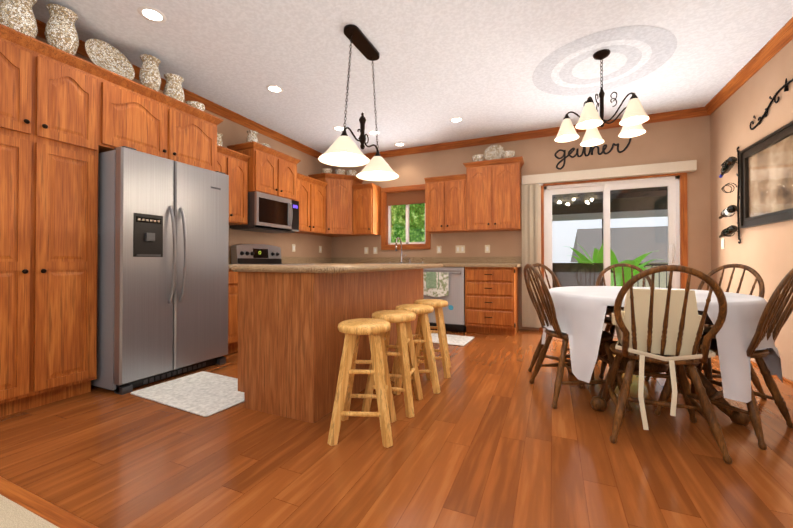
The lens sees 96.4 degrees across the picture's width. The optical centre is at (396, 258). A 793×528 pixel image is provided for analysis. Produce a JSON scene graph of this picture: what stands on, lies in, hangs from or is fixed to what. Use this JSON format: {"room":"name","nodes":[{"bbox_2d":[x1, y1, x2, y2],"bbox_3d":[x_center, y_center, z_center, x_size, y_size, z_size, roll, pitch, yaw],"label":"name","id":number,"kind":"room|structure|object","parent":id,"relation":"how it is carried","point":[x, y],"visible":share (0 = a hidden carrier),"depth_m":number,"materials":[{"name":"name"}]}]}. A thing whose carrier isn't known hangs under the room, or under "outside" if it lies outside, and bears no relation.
{"room":"dining room and kitchen","nodes":[
{"label":"dining room and kitchen","id":0,"kind":"room"},
{"bbox_2d":[0,494,58,527],"bbox_3d":[-1.100,0.963,-0.185,5.580,0.062,2.590,0,-1,24],"label":"floor carpet","id":1,"kind":"object","parent":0,"point":[13,514],"depth_m":1.29,"materials":[{"name":"beige carpet"}]},
{"bbox_2d":[36,36,331,263],"bbox_3d":[-2.629,-0.396,3.083,0.160,2.740,7.320,0,-1,24],"label":"wall","id":2,"kind":"structure","parent":0,"point":[234,133],"depth_m":5.10,"materials":[{"name":"beige paint"}]},
{"bbox_2d":[104,69,219,170],"bbox_3d":[-2.219,-1.086,3.100,0.577,0.542,1.062,0,-1,24],"label":"upper cabinet","id":3,"kind":"object","parent":2,"relation":"attached to","point":[142,119],"depth_m":2.93,"materials":[{"name":"brown wood"}]},
{"bbox_2d":[85,39,204,110],"label":"vases","id":4,"kind":"object","parent":3,"relation":"on","point":[103,54],"depth_m":2.98,"materials":[{"name":"beige ceramic"}]},
{"bbox_2d":[36,19,321,158],"bbox_3d":[-2.522,-1.723,3.049,0.075,0.085,7.000,0,-1,24],"label":"crown molding","id":5,"kind":"structure","parent":2,"relation":"attached to","point":[210,106],"depth_m":4.22,"materials":[{"name":"brown wood"}]},
{"bbox_2d":[217,145,249,224],"bbox_3d":[-1.981,-0.795,3.924,0.349,0.794,0.615,0,-1,24],"label":"upper cabinet","id":6,"kind":"object","parent":2,"relation":"attached to","point":[233,164],"visible":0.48,"depth_m":3.99,"materials":[{"name":"brown wood"}]},
{"bbox_2d":[227,141,300,200],"bbox_3d":[-1.663,-1.059,4.544,0.434,0.564,0.840,0,-1,24],"label":"upper cabinet","id":7,"kind":"object","parent":2,"relation":"attached to","point":[271,171],"visible":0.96,"depth_m":4.34,"materials":[{"name":"brown wood"}]},
{"bbox_2d":[230,191,298,233],"bbox_3d":[-1.645,-0.559,4.531,0.472,0.423,0.754,0,-1,24],"label":"microwave","id":8,"kind":"object","parent":7,"relation":"attached to","point":[268,213],"visible":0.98,"depth_m":4.34,"materials":[{"name":"silver metal"}]},
{"bbox_2d":[295,173,326,233],"bbox_3d":[-1.390,-0.782,5.268,0.349,0.794,0.780,0,-1,24],"label":"upper cabinet","id":9,"kind":"object","parent":2,"relation":"attached to","point":[311,195],"visible":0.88,"depth_m":5.23,"materials":[{"name":"brown wood"}]},
{"bbox_2d":[0,329,792,527],"bbox_3d":[0.373,1.000,3.165,5.580,0.050,4.730,0,-1,24],"label":"floor","id":10,"kind":"structure","parent":0,"point":[488,436],"depth_m":1.69,"materials":[{"name":"brown wood"}]},
{"bbox_2d":[0,476,97,527],"bbox_3d":[-0.576,0.948,1.007,5.260,0.014,0.075,0,-1,24],"label":"transition strip","id":11,"kind":"object","parent":10,"relation":"on","point":[57,516],"depth_m":1.34,"materials":[{"name":"brown wood"}]},
{"bbox_2d":[0,24,103,416],"bbox_3d":[-2.547,-0.198,2.346,0.577,2.332,0.710,0,-1,24],"label":"tall cabinet","id":12,"kind":"object","parent":10,"relation":"on","point":[66,118],"depth_m":2.30,"materials":[{"name":"brown wood"}]},
{"bbox_2d":[0,0,37,38],"label":"vases","id":13,"kind":"object","parent":12,"relation":"on","point":[18,15],"depth_m":2.25,"materials":[{"name":"beige ceramic"}]},
{"bbox_2d":[45,4,78,55],"label":"vases","id":14,"kind":"object","parent":12,"relation":"on","point":[61,33],"depth_m":2.45,"materials":[{"name":"beige ceramic"}]},
{"bbox_2d":[91,146,228,394],"bbox_3d":[-2.061,0.087,3.050,0.823,1.775,0.915,0,-1,24],"label":"refrigerator","id":15,"kind":"object","parent":10,"relation":"on","point":[162,273],"visible":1,"depth_m":2.73,"materials":[{"name":"grey metal"}]},
{"bbox_2d":[130,371,243,416],"bbox_3d":[-1.400,0.963,2.585,0.850,0.011,0.560,0,-1,27],"label":"area rug","id":16,"kind":"object","parent":10,"relation":"on","point":[205,394],"visible":0.83,"depth_m":2.51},
{"bbox_2d":[228,269,237,353],"bbox_3d":[-1.846,0.545,3.845,0.649,0.874,0.630,0,-1,24],"label":"base cabinet","id":17,"kind":"object","parent":10,"relation":"on","point":[232,311],"depth_m":3.58,"materials":[{"name":"brown wood"}]},
{"bbox_2d":[231,244,309,264],"bbox_3d":[-1.512,0.402,4.464,0.727,1.170,0.756,0,-1,24],"label":"range","id":18,"kind":"object","parent":10,"relation":"on","point":[255,254],"visible":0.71,"depth_m":4.48,"materials":[{"name":"silver metal"}]},
{"bbox_2d":[238,269,423,422],"bbox_3d":[-0.382,0.535,3.086,0.625,0.879,1.930,0,-1,24],"label":"kitchen island","id":19,"kind":"object","parent":10,"relation":"on","point":[291,337],"visible":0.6,"depth_m":2.23,"materials":[{"name":"brown wood"}]},
{"bbox_2d":[231,264,442,272],"bbox_3d":[-0.288,0.074,3.060,0.860,0.040,2.050,0,-1,24],"label":"island countertop","id":20,"kind":"structure","parent":19,"relation":"on","point":[332,268],"depth_m":2.22,"materials":[{"name":"stone"}]},
{"bbox_2d":[327,318,395,447],"bbox_3d":[-0.179,0.661,1.974,0.341,0.614,0.341,0,-1,4],"label":"bar stool","id":21,"kind":"object","parent":10,"relation":"on","point":[353,330],"visible":1,"depth_m":1.87,"materials":[{"name":"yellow wood"}]},
{"bbox_2d":[362,310,422,417],"bbox_3d":[-0.018,0.664,2.341,0.341,0.614,0.341,0,-1,15],"label":"bar stool","id":22,"kind":"object","parent":10,"relation":"on","point":[402,319],"visible":0.77,"depth_m":2.24,"materials":[{"name":"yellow wood"}]},
{"bbox_2d":[391,304,439,394],"bbox_3d":[0.135,0.668,2.688,0.341,0.614,0.341,0,-1,-5],"label":"bar stool","id":23,"kind":"object","parent":10,"relation":"on","point":[422,311],"visible":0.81,"depth_m":2.59,"materials":[{"name":"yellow wood"}]},
{"bbox_2d":[411,299,450,377],"bbox_3d":[0.296,0.671,3.055,0.341,0.614,0.341,0,-1,9],"label":"bar stool","id":24,"kind":"object","parent":10,"relation":"on","point":[437,304],"visible":0.75,"depth_m":2.94,"materials":[{"name":"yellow wood"}]},
{"bbox_2d":[423,267,465,331],"bbox_3d":[0.722,0.557,5.032,0.594,0.871,0.660,0,-1,24],"label":"dishwasher","id":25,"kind":"object","parent":10,"relation":"on","point":[447,284],"visible":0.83,"depth_m":4.74,"materials":[{"name":"silver metal"}]},
{"bbox_2d":[431,333,473,345],"bbox_3d":[0.367,0.980,4.419,1.122,0.011,0.552,0,-1,24],"label":"area rug","id":26,"kind":"object","parent":10,"relation":"on","point":[458,340],"visible":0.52,"depth_m":4.25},
{"bbox_2d":[465,267,517,335],"bbox_3d":[1.298,0.554,4.814,0.620,0.874,0.650,0,-1,24],"label":"base cabinet","id":27,"kind":"object","parent":10,"relation":"on","point":[491,300],"visible":1,"depth_m":4.56,"materials":[{"name":"brown wood"}]},
{"bbox_2d":[527,263,610,387],"bbox_3d":[1.443,0.511,3.012,0.505,0.934,0.580,0,-1,-31],"label":"dining chair","id":28,"kind":"object","parent":10,"relation":"on","point":[539,345],"visible":0.19,"depth_m":3.04,"materials":[{"name":"brown wood"}]},
{"bbox_2d":[524,264,632,410],"bbox_3d":[1.221,0.505,2.508,0.580,0.933,0.507,0,-1,4],"label":"dining chair","id":29,"kind":"object","parent":10,"relation":"on","point":[550,312],"visible":0.73,"depth_m":2.39,"materials":[{"name":"brown wood"}]},
{"bbox_2d":[595,263,668,378],"bbox_3d":[1.984,0.511,3.031,0.507,0.934,0.580,0,-1,24],"label":"dining chair","id":30,"kind":"object","parent":10,"relation":"on","point":[610,326],"visible":0.23,"depth_m":3.21,"materials":[{"name":"brown wood"}]},
{"bbox_2d":[567,306,749,424],"bbox_3d":[1.737,0.607,2.520,1.170,0.725,1.210,0,-1,24],"label":"dining table","id":31,"kind":"object","parent":10,"relation":"on","point":[598,403],"visible":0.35,"depth_m":2.24,"materials":[{"name":"brown wood"}]},
{"bbox_2d":[541,286,782,402],"bbox_3d":[1.745,0.502,2.512,1.337,0.524,1.381,0,-1,24],"label":"tablecloth","id":32,"kind":"object","parent":31,"relation":"on","point":[582,312],"visible":0.6,"depth_m":2.11,"materials":[{"name":"white fabric"}]},
{"bbox_2d":[601,265,731,463],"bbox_3d":[1.421,0.501,1.938,0.507,0.934,0.580,0,-1,24],"label":"dining chair","id":33,"kind":"object","parent":10,"relation":"on","point":[705,409],"visible":0.88,"depth_m":1.79,"materials":[{"name":"brown wood"}]},
{"bbox_2d":[611,289,715,429],"bbox_3d":[1.425,0.518,1.947,0.422,0.701,0.422,0,-1,24],"label":"seat cushion","id":34,"kind":"object","parent":33,"relation":"on","point":[693,317],"visible":0.79,"depth_m":1.85,"materials":[{"name":"beige fabric"}]},
{"bbox_2d":[644,264,766,404],"bbox_3d":[2.298,0.507,2.636,0.580,0.934,0.505,0,-1,-11],"label":"dining chair","id":35,"kind":"object","parent":10,"relation":"on","point":[708,369],"visible":0.33,"depth_m":2.53,"materials":[{"name":"brown wood"}]},
{"bbox_2d":[654,268,792,449],"bbox_3d":[1.951,0.503,2.074,0.507,0.932,0.580,0,-1,-30],"label":"dining chair","id":36,"kind":"object","parent":10,"relation":"on","point":[774,316],"visible":0.67,"depth_m":1.94,"materials":[{"name":"brown wood"}]},
{"bbox_2d":[0,0,792,153],"bbox_3d":[-0.148,-1.826,2.006,5.580,0.100,7.320,0,-1,24],"label":"ceiling","id":37,"kind":"structure","parent":0,"point":[440,64],"depth_m":3.09,"materials":[{"name":"white paint"}]},
{"bbox_2d":[137,6,166,22],"bbox_3d":[-1.775,-1.767,2.579,0.176,0.005,0.176,0,-1,24],"label":"recessed light","id":38,"kind":"object","parent":37,"relation":"in","point":[151,14],"visible":1,"depth_m":2.57,"materials":[{"name":"white plastic"}]},
{"bbox_2d":[266,85,282,92],"bbox_3d":[-1.266,-1.756,3.687,0.176,0.005,0.176,0,-1,24],"label":"recessed light","id":39,"kind":"object","parent":37,"relation":"in","point":[274,88],"visible":1,"depth_m":3.67,"materials":[{"name":"white plastic"}]},
{"bbox_2d":[333,126,343,130],"bbox_3d":[-0.774,-1.746,4.782,0.176,0.005,0.176,0,-1,24],"label":"recessed light","id":40,"kind":"object","parent":37,"relation":"in","point":[338,128],"visible":0.83,"depth_m":4.78,"materials":[{"name":"white plastic"}]},
{"bbox_2d":[318,24,398,180],"bbox_3d":[-0.278,-1.247,2.899,0.380,1.039,0.930,0,-1,24],"label":"pendant light","id":41,"kind":"object","parent":37,"relation":"hanging from","point":[343,150],"visible":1,"depth_m":2.82,"materials":[{"name":"white glass"}]},
{"bbox_2d":[368,130,379,134],"bbox_3d":[-0.311,-1.745,4.939,0.176,0.005,0.176,0,-1,24],"label":"recessed light","id":42,"kind":"object","parent":37,"relation":"in","point":[372,132],"visible":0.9,"depth_m":4.93,"materials":[{"name":"white plastic"}]},
{"bbox_2d":[394,143,404,146],"bbox_3d":[0.049,-1.740,5.436,0.176,0.005,0.176,0,-1,24],"label":"recessed light","id":43,"kind":"object","parent":37,"relation":"in","point":[399,144],"visible":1,"depth_m":5.43,"materials":[{"name":"white plastic"}]},
{"bbox_2d":[450,117,462,122],"bbox_3d":[0.759,-1.749,4.491,0.176,0.005,0.176,0,-1,24],"label":"recessed light","id":44,"kind":"object","parent":37,"relation":"in","point":[456,119],"visible":1,"depth_m":4.47,"materials":[{"name":"white plastic"}]},
{"bbox_2d":[532,25,676,95],"bbox_3d":[1.858,-1.762,3.264,1.140,0.001,1.140,0,-1,24],"label":"ceiling medallion","id":45,"kind":"object","parent":37,"relation":"attached to","point":[645,50],"visible":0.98,"depth_m":3.12,"materials":[{"name":"grey paint"}]},
{"bbox_2d":[555,49,648,146],"bbox_3d":[1.760,-1.423,3.076,0.714,0.684,0.719,0,-1,24],"label":"dining chandelier","id":46,"kind":"object","parent":45,"relation":"hanging from","point":[634,117],"visible":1,"depth_m":3.02,"materials":[{"name":"white glass"}]},
{"bbox_2d":[331,115,711,329],"bbox_3d":[1.293,-0.375,5.270,5.260,2.740,0.160,0,-1,24],"label":"wall","id":47,"kind":"structure","parent":0,"point":[687,139],"depth_m":4.82,"materials":[{"name":"beige paint"}]},
{"bbox_2d":[308,173,363,236],"bbox_3d":[-0.980,-0.855,5.830,0.648,0.949,0.648,0,-1,24],"label":"upper cabinet","id":48,"kind":"object","parent":47,"relation":"attached to","point":[339,205],"visible":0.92,"depth_m":5.65,"materials":[{"name":"brown wood"}]},
{"bbox_2d":[352,183,380,235],"bbox_3d":[-0.488,-0.777,5.776,0.365,0.794,0.349,0,-1,24],"label":"upper cabinet","id":49,"kind":"object","parent":47,"relation":"attached to","point":[366,209],"visible":0.98,"depth_m":5.66,"materials":[{"name":"brown wood"}]},
{"bbox_2d":[381,184,430,249],"bbox_3d":[0.162,-0.646,5.731,0.850,1.020,0.130,0,-1,24],"label":"kitchen window","id":50,"kind":"structure","parent":47,"relation":"in","point":[402,195],"depth_m":5.75,"materials":[{"name":"brown wood"}]},
{"bbox_2d":[424,174,468,233],"bbox_3d":[0.752,-0.782,5.231,0.605,0.794,0.349,0,-1,24],"label":"upper cabinet","id":51,"kind":"object","parent":47,"relation":"attached to","point":[445,204],"visible":0.98,"depth_m":5.11,"materials":[{"name":"brown wood"}]},
{"bbox_2d":[456,245,464,252],"bbox_3d":[0.957,-0.135,5.323,0.144,0.114,0.006,0,-1,24],"label":"electrical outlet plate","id":52,"kind":"object","parent":47,"relation":"attached to","point":[460,248],"depth_m":5.32,"materials":[{"name":"beige plastic"}]},
{"bbox_2d":[485,245,489,252],"bbox_3d":[1.323,-0.136,5.162,0.074,0.114,0.006,0,-1,24],"label":"electrical outlet plate","id":53,"kind":"object","parent":47,"relation":"attached to","point":[487,247],"depth_m":5.16,"materials":[{"name":"beige plastic"}]},
{"bbox_2d":[463,156,523,231],"bbox_3d":[1.359,-0.863,4.965,0.790,0.949,0.349,0,-1,24],"label":"upper cabinet","id":54,"kind":"object","parent":47,"relation":"attached to","point":[493,194],"visible":1,"depth_m":4.84,"materials":[{"name":"brown wood"}]},
{"bbox_2d":[472,145,514,161],"label":"vases","id":55,"kind":"object","parent":54,"relation":"on","point":[492,152],"depth_m":5.03,"materials":[{"name":"beige ceramic"}]},
{"bbox_2d":[364,107,703,159],"bbox_3d":[1.241,-1.704,5.177,5.070,0.085,0.075,0,-1,24],"label":"crown molding","id":56,"kind":"structure","parent":47,"relation":"attached to","point":[694,112],"depth_m":4.98,"materials":[{"name":"brown wood"}]},
{"bbox_2d":[554,138,631,169],"bbox_3d":[2.546,-1.433,4.633,0.890,0.477,0.009,0,-1,24],"label":"gather sign","id":57,"kind":"object","parent":47,"relation":"attached to","point":[571,150],"visible":0.9,"depth_m":4.66,"materials":[{"name":"black metal"}]},
{"bbox_2d":[539,172,687,335],"bbox_3d":[2.730,-0.034,4.598,1.640,2.045,0.147,0,-1,24],"label":"sliding glass door","id":58,"kind":"structure","parent":47,"relation":"in","point":[677,222],"depth_m":4.54,"materials":[{"name":"white wood"}]},
{"bbox_2d":[521,160,696,327],"bbox_3d":[2.617,-0.100,4.528,1.921,2.075,0.084,0,-1,24],"label":"vertical blind","id":59,"kind":"object","parent":58,"relation":"attached to","point":[531,185],"visible":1,"depth_m":4.82,"materials":[{"name":"fabric"}]},
{"bbox_2d":[710,39,792,380],"bbox_3d":[2.333,-0.416,0.902,0.160,2.740,7.320,0,-1,24],"label":"wall","id":60,"kind":"structure","parent":0,"point":[765,252],"depth_m":3.27,"materials":[{"name":"beige paint"}]},
{"bbox_2d":[721,238,724,248],"bbox_3d":[3.535,-0.158,3.845,0.006,0.114,0.074,0,-1,24],"label":"electrical outlet plate","id":61,"kind":"object","parent":60,"relation":"attached to","point":[722,239],"depth_m":3.83,"materials":[{"name":"beige plastic"}]},
{"bbox_2d":[719,147,740,243],"bbox_3d":[3.359,-0.620,3.594,0.118,0.962,0.306,0,-1,24],"label":"wine rack","id":62,"kind":"object","parent":60,"relation":"attached to","point":[728,164],"visible":1,"depth_m":3.50,"materials":[{"name":"black metal"}]},
{"bbox_2d":[704,17,792,115],"bbox_3d":[2.226,-1.743,0.962,0.075,0.085,7.000,0,-1,24],"label":"crown molding","id":63,"kind":"structure","parent":60,"relation":"attached to","point":[779,40],"depth_m":3.17,"materials":[{"name":"brown wood"}]},
{"bbox_2d":[739,121,792,227],"bbox_3d":[3.043,-0.661,2.777,0.043,0.735,1.360,0,-1,24],"label":"picture frame","id":64,"kind":"object","parent":60,"relation":"attached to","point":[766,178],"visible":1,"depth_m":3.01,"materials":[{"name":"black glass"}]},
{"bbox_2d":[749,78,792,129],"bbox_3d":[3.055,-1.294,2.778,0.029,0.229,1.125,0,-1,24],"label":"art","id":65,"kind":"object","parent":60,"relation":"attached to","point":[786,88],"visible":0.96,"depth_m":2.96,"materials":[{"name":"black metal"}]},
{"bbox_2d":[750,360,792,384],"bbox_3d":[2.661,0.955,2.110,0.219,0.020,4.499,0,-1,24],"label":"baseboard","id":66,"kind":"structure","parent":60,"relation":"attached to","point":[784,378],"depth_m":2.82,"materials":[{"name":"brown wood"}]},
{"label":"outside","id":67,"kind":"structure","parent":0,"visible":0},
{"bbox_2d":[391,203,424,242],"bbox_3d":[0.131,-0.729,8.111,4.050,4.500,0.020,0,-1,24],"label":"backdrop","id":68,"kind":"structure","parent":67,"point":[400,234],"depth_m":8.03,"materials":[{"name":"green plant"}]},
{"bbox_2d":[552,186,667,287],"bbox_3d":[11.511,1.407,22.610,50.000,5.900,39.840,0,-1,24],"label":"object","id":69,"kind":"structure","parent":67,"point":[629,238],"depth_m":7.78,"materials":[{"name":"grey"}]},
{"bbox_2d":[564,243,661,285],"bbox_3d":[3.537,0.366,5.850,1.425,1.342,1.560,0,-1,24],"label":"palm plant","id":70,"kind":"object","parent":69,"relation":"on","point":[588,280],"depth_m":5.55,"materials":[{"name":"green plant"}]},
{"bbox_3d":[-0.125,0.559,5.440,1.270,0.874,0.649,0,-1,24],"label":"base cabinet","id":71,"kind":"object","parent":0,"visible":0},
{"bbox_2d":[228,256,268,268],"bbox_3d":[-1.849,0.037,3.852,0.643,0.140,0.622,0,-1,24],"label":"countertop","id":72,"kind":"structure","parent":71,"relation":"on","point":[229,265],"depth_m":3.73,"materials":[{"name":"stone"}]},
{"bbox_2d":[281,257,342,263],"bbox_3d":[-1.264,0.049,5.182,0.643,0.140,0.732,0,-1,24],"label":"countertop","id":73,"kind":"structure","parent":71,"relation":"on","point":[298,260],"depth_m":5.61,"materials":[{"name":"stone"}]},
{"bbox_2d":[343,257,521,266],"bbox_3d":[0.172,0.050,5.310,3.168,0.140,0.658,0,-1,24],"label":"countertop","id":74,"kind":"structure","parent":71,"relation":"on","point":[481,261],"depth_m":5.33,"materials":[{"name":"stone"}]},
{"bbox_2d":[365,237,425,263],"bbox_3d":[0.001,-0.123,5.360,0.840,0.406,0.470,0,-1,24],"label":"sink faucet","id":75,"kind":"object","parent":74,"relation":"in","point":[402,256],"visible":1,"depth_m":5.34,"materials":[{"name":"silver metal"}]}
]}

